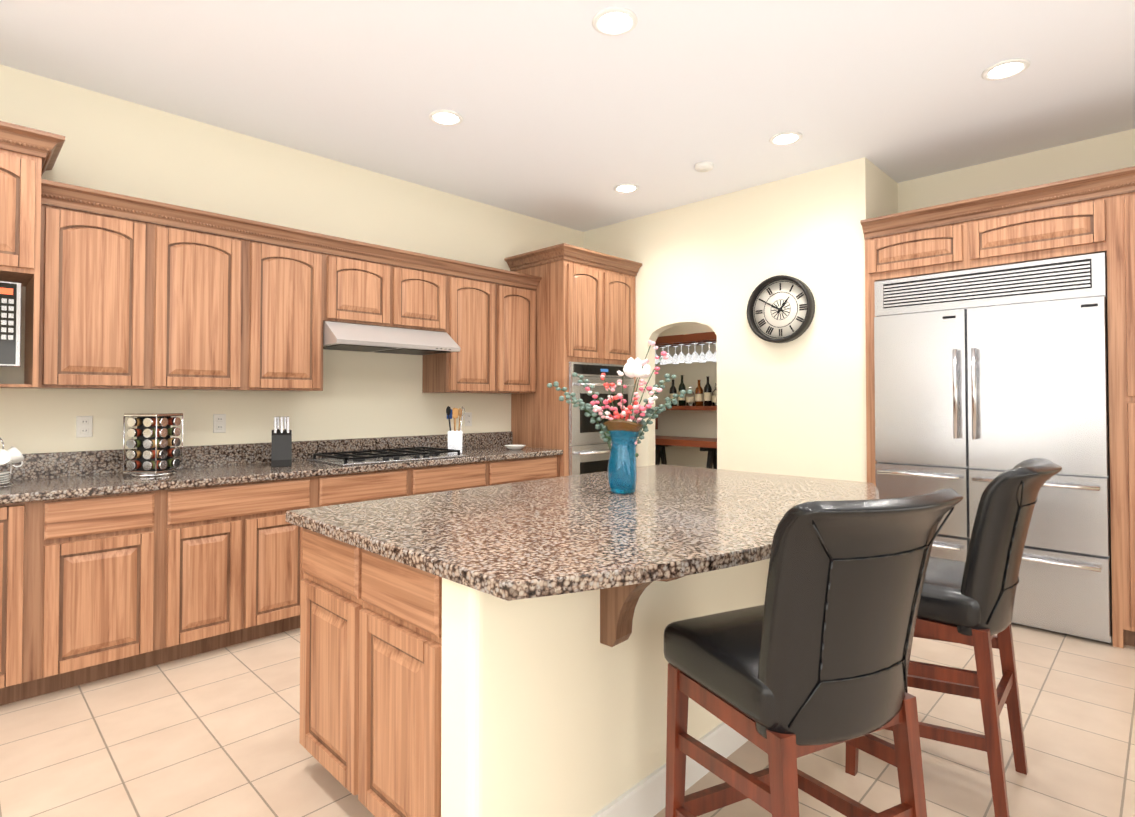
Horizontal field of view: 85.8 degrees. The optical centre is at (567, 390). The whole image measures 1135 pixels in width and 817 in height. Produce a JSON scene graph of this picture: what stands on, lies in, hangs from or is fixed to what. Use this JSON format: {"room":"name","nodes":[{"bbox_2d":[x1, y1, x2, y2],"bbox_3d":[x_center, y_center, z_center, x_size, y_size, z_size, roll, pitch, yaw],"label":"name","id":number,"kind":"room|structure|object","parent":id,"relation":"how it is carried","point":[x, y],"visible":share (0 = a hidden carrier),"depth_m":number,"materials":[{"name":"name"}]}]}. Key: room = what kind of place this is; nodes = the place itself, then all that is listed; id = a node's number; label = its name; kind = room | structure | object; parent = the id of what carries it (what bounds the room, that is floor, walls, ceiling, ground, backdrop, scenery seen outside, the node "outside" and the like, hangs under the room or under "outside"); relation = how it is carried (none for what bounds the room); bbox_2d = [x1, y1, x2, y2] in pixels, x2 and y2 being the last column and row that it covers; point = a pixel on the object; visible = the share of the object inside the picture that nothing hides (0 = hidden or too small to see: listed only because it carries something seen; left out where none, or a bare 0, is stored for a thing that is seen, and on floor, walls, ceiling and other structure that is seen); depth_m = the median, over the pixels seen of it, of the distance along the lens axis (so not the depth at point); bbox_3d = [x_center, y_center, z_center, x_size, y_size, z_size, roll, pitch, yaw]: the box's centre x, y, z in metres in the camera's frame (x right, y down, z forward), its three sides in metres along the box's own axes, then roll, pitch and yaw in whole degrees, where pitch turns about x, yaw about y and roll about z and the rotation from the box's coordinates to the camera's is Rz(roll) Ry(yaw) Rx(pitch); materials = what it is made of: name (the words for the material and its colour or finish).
{"room":"kitchen","nodes":[
{"label":"kitchen","id":0,"kind":"room"},
{"bbox_2d":[0,64,582,453],"bbox_3d":[-2.337,-0.120,3.611,0.150,2.980,9.450,-1,-1,45],"label":"wall","id":1,"kind":"structure","parent":0,"point":[111,144],"depth_m":3.88,"materials":[{"name":"beige paint"}]},
{"bbox_2d":[0,121,47,288],"bbox_3d":[-2.736,-0.849,2.780,0.459,0.640,0.485,-1,-1,45],"label":"upper cabinet","id":2,"kind":"object","parent":1,"relation":"attached to","point":[28,156],"depth_m":2.74,"materials":[{"name":"brown wood"}]},
{"bbox_2d":[76,416,92,437],"bbox_3d":[-2.571,0.194,3.253,0.008,0.114,0.070,-1,-1,45],"label":"electrical outlet","id":3,"kind":"object","parent":1,"relation":"attached to","point":[84,426],"visible":1,"depth_m":3.25,"materials":[{"name":"white plastic"}]},
{"bbox_2d":[35,179,154,389],"bbox_3d":[-2.449,-0.493,3.147,0.344,0.970,0.443,-1,-1,45],"label":"upper cabinet","id":4,"kind":"object","parent":1,"relation":"attached to","point":[136,293],"depth_m":3.02,"materials":[{"name":"brown wood"}]},
{"bbox_2d":[155,201,250,390],"bbox_3d":[-2.131,-0.487,3.469,0.344,0.970,0.462,-1,-1,45],"label":"upper cabinet","id":5,"kind":"object","parent":1,"relation":"attached to","point":[203,258],"depth_m":3.35,"materials":[{"name":"brown wood"}]},
{"bbox_2d":[213,414,225,432],"bbox_3d":[-2.114,0.202,3.716,0.008,0.114,0.070,-1,-1,45],"label":"electrical outlet","id":6,"kind":"object","parent":1,"relation":"attached to","point":[219,423],"visible":1,"depth_m":3.71,"materials":[{"name":"white plastic"}]},
{"bbox_2d":[251,220,326,390],"bbox_3d":[-1.808,-0.482,3.797,0.344,0.970,0.460,-1,-1,45],"label":"upper cabinet","id":7,"kind":"object","parent":1,"relation":"attached to","point":[289,265],"depth_m":3.68,"materials":[{"name":"brown wood"}]},
{"bbox_2d":[327,235,402,327],"bbox_3d":[-1.458,-0.698,4.155,0.344,0.525,0.536,-1,-1,45],"label":"upper cabinet","id":8,"kind":"object","parent":1,"relation":"attached to","point":[365,280],"depth_m":4.03,"materials":[{"name":"brown wood"}]},
{"bbox_2d":[323,321,460,354],"bbox_3d":[-1.265,-0.352,4.229,0.507,0.155,0.912,-1,-1,45],"label":"range hood","id":9,"kind":"object","parent":1,"relation":"attached to","point":[354,337],"visible":0.96,"depth_m":4.06,"materials":[{"name":"silver metal"}]},
{"bbox_2d":[403,251,450,334],"bbox_3d":[-1.184,-0.693,4.433,0.344,0.525,0.525,-1,-1,45],"label":"upper cabinet","id":10,"kind":"object","parent":1,"relation":"attached to","point":[426,278],"depth_m":4.37,"materials":[{"name":"brown wood"}]},
{"bbox_2d":[422,259,506,393],"bbox_3d":[-0.813,-0.464,4.805,0.344,0.970,0.530,-1,-1,45],"label":"upper cabinet","id":11,"kind":"object","parent":1,"relation":"attached to","point":[478,292],"depth_m":4.68,"materials":[{"name":"brown wood"}]},
{"bbox_2d":[465,412,471,425],"bbox_3d":[-0.815,0.240,5.032,0.008,0.114,0.070,-1,-1,45],"label":"electrical outlet","id":12,"kind":"object","parent":1,"relation":"attached to","point":[468,418],"visible":1,"depth_m":5.03,"materials":[{"name":"white plastic"}]},
{"bbox_2d":[507,271,538,393],"bbox_3d":[-0.552,-0.460,5.071,0.344,0.970,0.506,-1,-1,45],"label":"upper cabinet","id":13,"kind":"object","parent":1,"relation":"attached to","point":[521,289],"depth_m":5.00,"materials":[{"name":"brown wood"}]},
{"bbox_2d":[0,622,1134,816],"bbox_3d":[0.565,1.370,0.723,8.400,0.100,9.450,-1,-1,45],"label":"floor","id":14,"kind":"structure","parent":0,"point":[215,733],"depth_m":2.30,"materials":[{"name":"tile"}]},
{"bbox_2d":[0,453,39,705],"bbox_3d":[-2.694,0.834,2.659,0.648,1.040,0.518,-1,-1,45],"label":"base cabinet","id":15,"kind":"object","parent":14,"relation":"on","point":[19,502],"depth_m":2.62,"materials":[{"name":"brown wood"}]},
{"bbox_2d":[0,438,23,487],"bbox_3d":[-2.628,0.319,2.773,0.247,0.241,0.246,-1,-1,45],"label":"rack","id":16,"kind":"object","parent":15,"relation":"on","point":[11,455],"visible":0.98,"depth_m":2.82,"materials":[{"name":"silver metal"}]},
{"bbox_2d":[32,449,167,695],"bbox_3d":[-2.349,0.840,3.009,0.648,1.040,0.465,-1,-1,45],"label":"base cabinet","id":17,"kind":"object","parent":14,"relation":"on","point":[108,568],"depth_m":2.82,"materials":[{"name":"brown wood"}]},
{"bbox_2d":[164,442,319,662],"bbox_3d":[-1.923,0.847,3.442,0.648,1.040,0.750,-1,-1,45],"label":"base cabinet","id":18,"kind":"object","parent":14,"relation":"on","point":[235,572],"depth_m":3.24,"materials":[{"name":"brown wood"}]},
{"bbox_2d":[123,413,183,476],"bbox_3d":[-2.200,0.286,3.251,0.263,0.325,0.264,-1,-1,45],"label":"spice rack","id":19,"kind":"object","parent":18,"relation":"on","point":[152,443],"visible":1,"depth_m":3.18,"materials":[{"name":"silver metal"}]},
{"bbox_2d":[271,417,291,466],"bbox_3d":[-1.743,0.310,3.728,0.110,0.295,0.200,0,-1,-25],"label":"knife block","id":20,"kind":"object","parent":18,"relation":"on","point":[281,449],"visible":1,"depth_m":3.67,"materials":[{"name":"black"}]},
{"bbox_2d":[292,437,415,506],"bbox_3d":[-1.443,0.856,3.928,0.648,1.040,0.617,-1,-1,45],"label":"base cabinet","id":21,"kind":"object","parent":14,"relation":"on","point":[366,482],"depth_m":3.80,"materials":[{"name":"brown wood"}]},
{"bbox_2d":[380,434,491,494],"bbox_3d":[-1.005,0.863,4.372,0.648,1.040,0.630,-1,-1,45],"label":"base cabinet","id":22,"kind":"object","parent":14,"relation":"on","point":[473,470],"depth_m":4.27,"materials":[{"name":"brown wood"}]},
{"bbox_2d":[308,447,465,465],"bbox_3d":[-1.213,0.442,4.164,0.510,0.045,0.900,-1,-1,45],"label":"gas cooktop","id":23,"kind":"object","parent":22,"relation":"in","point":[362,457],"visible":1,"depth_m":4.04,"materials":[{"name":"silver metal"}]},
{"bbox_2d":[446,406,464,452],"bbox_3d":[-0.854,0.296,4.624,0.120,0.353,0.147,-1,-1,45],"label":"utensil crock","id":24,"kind":"object","parent":22,"relation":"on","point":[454,439],"visible":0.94,"depth_m":4.59,"materials":[{"name":"white ceramic"}]},
{"bbox_2d":[463,431,562,484],"bbox_3d":[-0.525,0.872,4.859,0.648,1.040,0.738,-1,-1,45],"label":"base cabinet","id":25,"kind":"object","parent":14,"relation":"on","point":[527,463],"depth_m":4.71,"materials":[{"name":"brown wood"}]},
{"bbox_2d":[504,445,525,449],"bbox_3d":[-0.422,0.461,4.922,0.176,0.034,0.176,-1,-1,45],"label":"bowl","id":26,"kind":"object","parent":25,"relation":"on","point":[514,447],"visible":1,"depth_m":4.87,"materials":[{"name":"white ceramic"}]},
{"bbox_2d":[299,528,768,816],"bbox_3d":[0.225,0.913,2.468,1.312,0.875,2.114,-1,-1,45],"label":"kitchen island","id":27,"kind":"object","parent":14,"relation":"on","point":[492,651],"depth_m":1.72,"materials":[{"name":"paint"}]},
{"bbox_2d":[285,464,879,635],"bbox_3d":[0.324,0.458,2.465,1.505,0.033,2.270,-1,-1,45],"label":"island countertop","id":28,"kind":"structure","parent":27,"relation":"on","point":[578,552],"depth_m":1.90,"materials":[{"name":"stone"}]},
{"bbox_2d":[547,340,692,493],"bbox_3d":[0.224,0.109,2.612,0.448,0.658,0.450,-1,-1,45],"label":"flower vase","id":29,"kind":"object","parent":28,"relation":"on","point":[622,434],"visible":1,"depth_m":2.60,"materials":[{"name":"blue glass"}]},
{"bbox_2d":[504,243,641,476],"bbox_3d":[0.066,0.126,5.407,0.738,2.550,1.007,-1,-1,45],"label":"tall cabinet","id":30,"kind":"object","parent":14,"relation":"on","point":[586,313],"visible":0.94,"depth_m":5.09,"materials":[{"name":"brown wood"}]},
{"bbox_2d":[655,435,716,468],"bbox_3d":[1.213,0.949,6.102,1.330,0.930,0.475,-1,-1,45],"label":"console table","id":31,"kind":"object","parent":14,"relation":"on","point":[709,445],"visible":0.17,"depth_m":5.95,"materials":[{"name":"brown wood"}]},
{"bbox_2d":[664,488,962,816],"bbox_3d":[0.587,0.779,1.498,0.471,1.109,0.606,0,-1,-25],"label":"bar stool","id":32,"kind":"object","parent":14,"relation":"on","point":[812,654],"visible":1,"depth_m":1.32,"materials":[{"name":"black leather"}]},
{"bbox_2d":[845,458,1061,816],"bbox_3d":[1.339,0.790,2.131,0.612,1.109,0.482,-1,-1,45],"label":"bar stool","id":33,"kind":"object","parent":14,"relation":"on","point":[970,601],"visible":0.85,"depth_m":1.92,"materials":[{"name":"black leather"}]},
{"bbox_2d":[874,252,1111,642],"bbox_3d":[2.697,0.323,3.901,1.162,2.105,0.817,-1,-1,45],"label":"refrigerator","id":34,"kind":"object","parent":14,"relation":"on","point":[985,377],"visible":0.77,"depth_m":3.53,"materials":[{"name":"silver metal"}]},
{"bbox_2d":[860,166,1134,648],"bbox_3d":[2.952,0.111,3.684,1.967,2.520,0.807,-1,-1,45],"label":"surround","id":35,"kind":"object","parent":14,"relation":"on","point":[1088,214],"visible":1,"depth_m":3.40,"materials":[{"name":"brown wood"}]},
{"bbox_2d":[0,0,1134,231],"bbox_3d":[0.565,-1.710,0.776,8.400,0.100,9.450,-1,-1,45],"label":"ceiling","id":36,"kind":"structure","parent":0,"point":[568,114],"depth_m":3.20,"materials":[{"name":"white paint"}]},
{"bbox_2d":[429,109,462,125],"bbox_3d":[-0.717,-1.605,3.605,0.200,0.009,0.200,-1,-1,45],"label":"recessed light","id":37,"kind":"object","parent":36,"relation":"in","point":[443,117],"visible":0.98,"depth_m":3.60,"materials":[{"name":"white glass"}]},
{"bbox_2d":[592,7,637,35],"bbox_3d":[0.209,-1.621,2.693,0.200,0.009,0.200,-1,-1,45],"label":"recessed light","id":38,"kind":"object","parent":36,"relation":"in","point":[614,21],"visible":1,"depth_m":2.69,"materials":[{"name":"white glass"}]},
{"bbox_2d":[614,184,638,192],"bbox_3d":[0.463,-1.584,4.801,0.200,0.009,0.200,-1,-1,45],"label":"recessed light","id":39,"kind":"object","parent":36,"relation":"in","point":[625,188],"visible":0.96,"depth_m":4.80,"materials":[{"name":"white"}]},
{"bbox_2d":[695,161,713,171],"bbox_3d":[0.968,-1.578,4.331,0.130,0.038,0.130,-1,-1,45],"label":"smoke detector","id":40,"kind":"object","parent":36,"relation":"attached to","point":[705,166],"visible":1,"depth_m":4.29,"materials":[{"name":"white plastic"}]},
{"bbox_2d":[769,131,801,145],"bbox_3d":[1.388,-1.600,3.889,0.200,0.009,0.200,-1,-1,45],"label":"recessed light","id":41,"kind":"object","parent":36,"relation":"in","point":[785,138],"visible":0.98,"depth_m":3.89,"materials":[{"name":"white"}]},
{"bbox_2d":[981,58,1029,80],"bbox_3d":[2.207,-1.614,3.081,0.200,0.009,0.200,-1,-1,45],"label":"recessed light","id":42,"kind":"object","parent":36,"relation":"in","point":[1005,69],"visible":0.98,"depth_m":3.08,"materials":[{"name":"white"}]},
{"bbox_2d":[655,323,716,468],"bbox_3d":[1.865,-0.079,5.962,2.530,2.980,0.200,-1,-1,45],"label":"wall","id":43,"kind":"structure","parent":0,"point":[693,423],"depth_m":6.42,"materials":[{"name":"beige paint"}]},
{"bbox_2d":[655,406,716,428],"bbox_3d":[1.278,0.290,6.180,1.340,0.260,0.300,-1,-1,45],"label":"bar shelf","id":44,"kind":"object","parent":43,"relation":"attached to","point":[690,408],"visible":0.19,"depth_m":6.05,"materials":[{"name":"brown wood"}]},
{"bbox_2d":[669,380,675,405],"bbox_3d":[1.086,0.026,6.288,0.075,0.270,0.075,-1,-1,30],"label":"bottle","id":45,"kind":"object","parent":44,"relation":"on","point":[672,390],"depth_m":6.26,"materials":[{"name":"black glass"}]},
{"bbox_2d":[676,375,683,405],"bbox_3d":[1.165,0.004,6.211,0.071,0.310,0.071,-1,-1,30],"label":"bottle","id":46,"kind":"object","parent":44,"relation":"on","point":[681,387],"depth_m":6.19,"materials":[{"name":"black glass"}]},
{"bbox_2d":[684,385,692,405],"bbox_3d":[1.235,0.058,6.141,0.083,0.200,0.083,-1,-1,30],"label":"bottle","id":47,"kind":"object","parent":44,"relation":"on","point":[688,399],"depth_m":6.12,"materials":[{"name":"clear"}]},
{"bbox_2d":[693,380,701,405],"bbox_3d":[1.307,0.027,6.071,0.079,0.260,0.079,-1,-1,30],"label":"bottle","id":48,"kind":"object","parent":44,"relation":"on","point":[696,398],"depth_m":6.04,"materials":[{"name":"brown glass"}]},
{"bbox_2d":[702,376,709,405],"bbox_3d":[1.378,0.011,6.001,0.073,0.290,0.073,-1,-1,30],"label":"bottle","id":49,"kind":"object","parent":44,"relation":"on","point":[707,387],"depth_m":5.98,"materials":[{"name":"black glass"}]},
{"bbox_2d":[710,383,716,405],"bbox_3d":[1.450,0.044,5.930,0.088,0.220,0.088,-1,-1,30],"label":"bottle","id":50,"kind":"object","parent":44,"relation":"on","point":[713,395],"depth_m":5.92,"materials":[{"name":"black"}]},
{"bbox_2d":[655,332,716,364],"bbox_3d":[1.262,-0.414,6.176,1.340,0.273,0.345,-1,-1,45],"label":"glass rack","id":51,"kind":"object","parent":43,"relation":"attached to","point":[709,338],"visible":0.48,"depth_m":6.12,"materials":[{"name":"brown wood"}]},
{"bbox_2d":[583,157,870,481],"bbox_3d":[1.139,-0.093,5.141,2.650,2.980,0.110,-1,-1,45],"label":"wall","id":52,"kind":"structure","parent":0,"point":[796,407],"depth_m":4.66,"materials":[{"name":"beige paint"}]},
{"bbox_2d":[747,275,814,342],"bbox_3d":[1.584,-0.603,4.568,0.500,0.500,0.085,-1,-1,45],"label":"wall clock","id":53,"kind":"object","parent":52,"relation":"attached to","point":[780,308],"visible":1,"depth_m":4.57,"materials":[{"name":"grey"}]},
{"bbox_2d":[871,162,897,217],"bbox_3d":[2.478,-0.101,4.697,0.120,2.980,1.140,-1,-1,45],"label":"wall","id":54,"kind":"structure","parent":0,"point":[884,194],"depth_m":4.44,"materials":[{"name":"beige paint"}]},
{"bbox_2d":[898,129,1134,212],"bbox_3d":[4.564,-0.135,2.775,5.550,2.980,0.150,-1,-1,45],"label":"wall","id":55,"kind":"structure","parent":0,"point":[1107,153],"depth_m":4.15,"materials":[{"name":"beige paint"}]}
]}

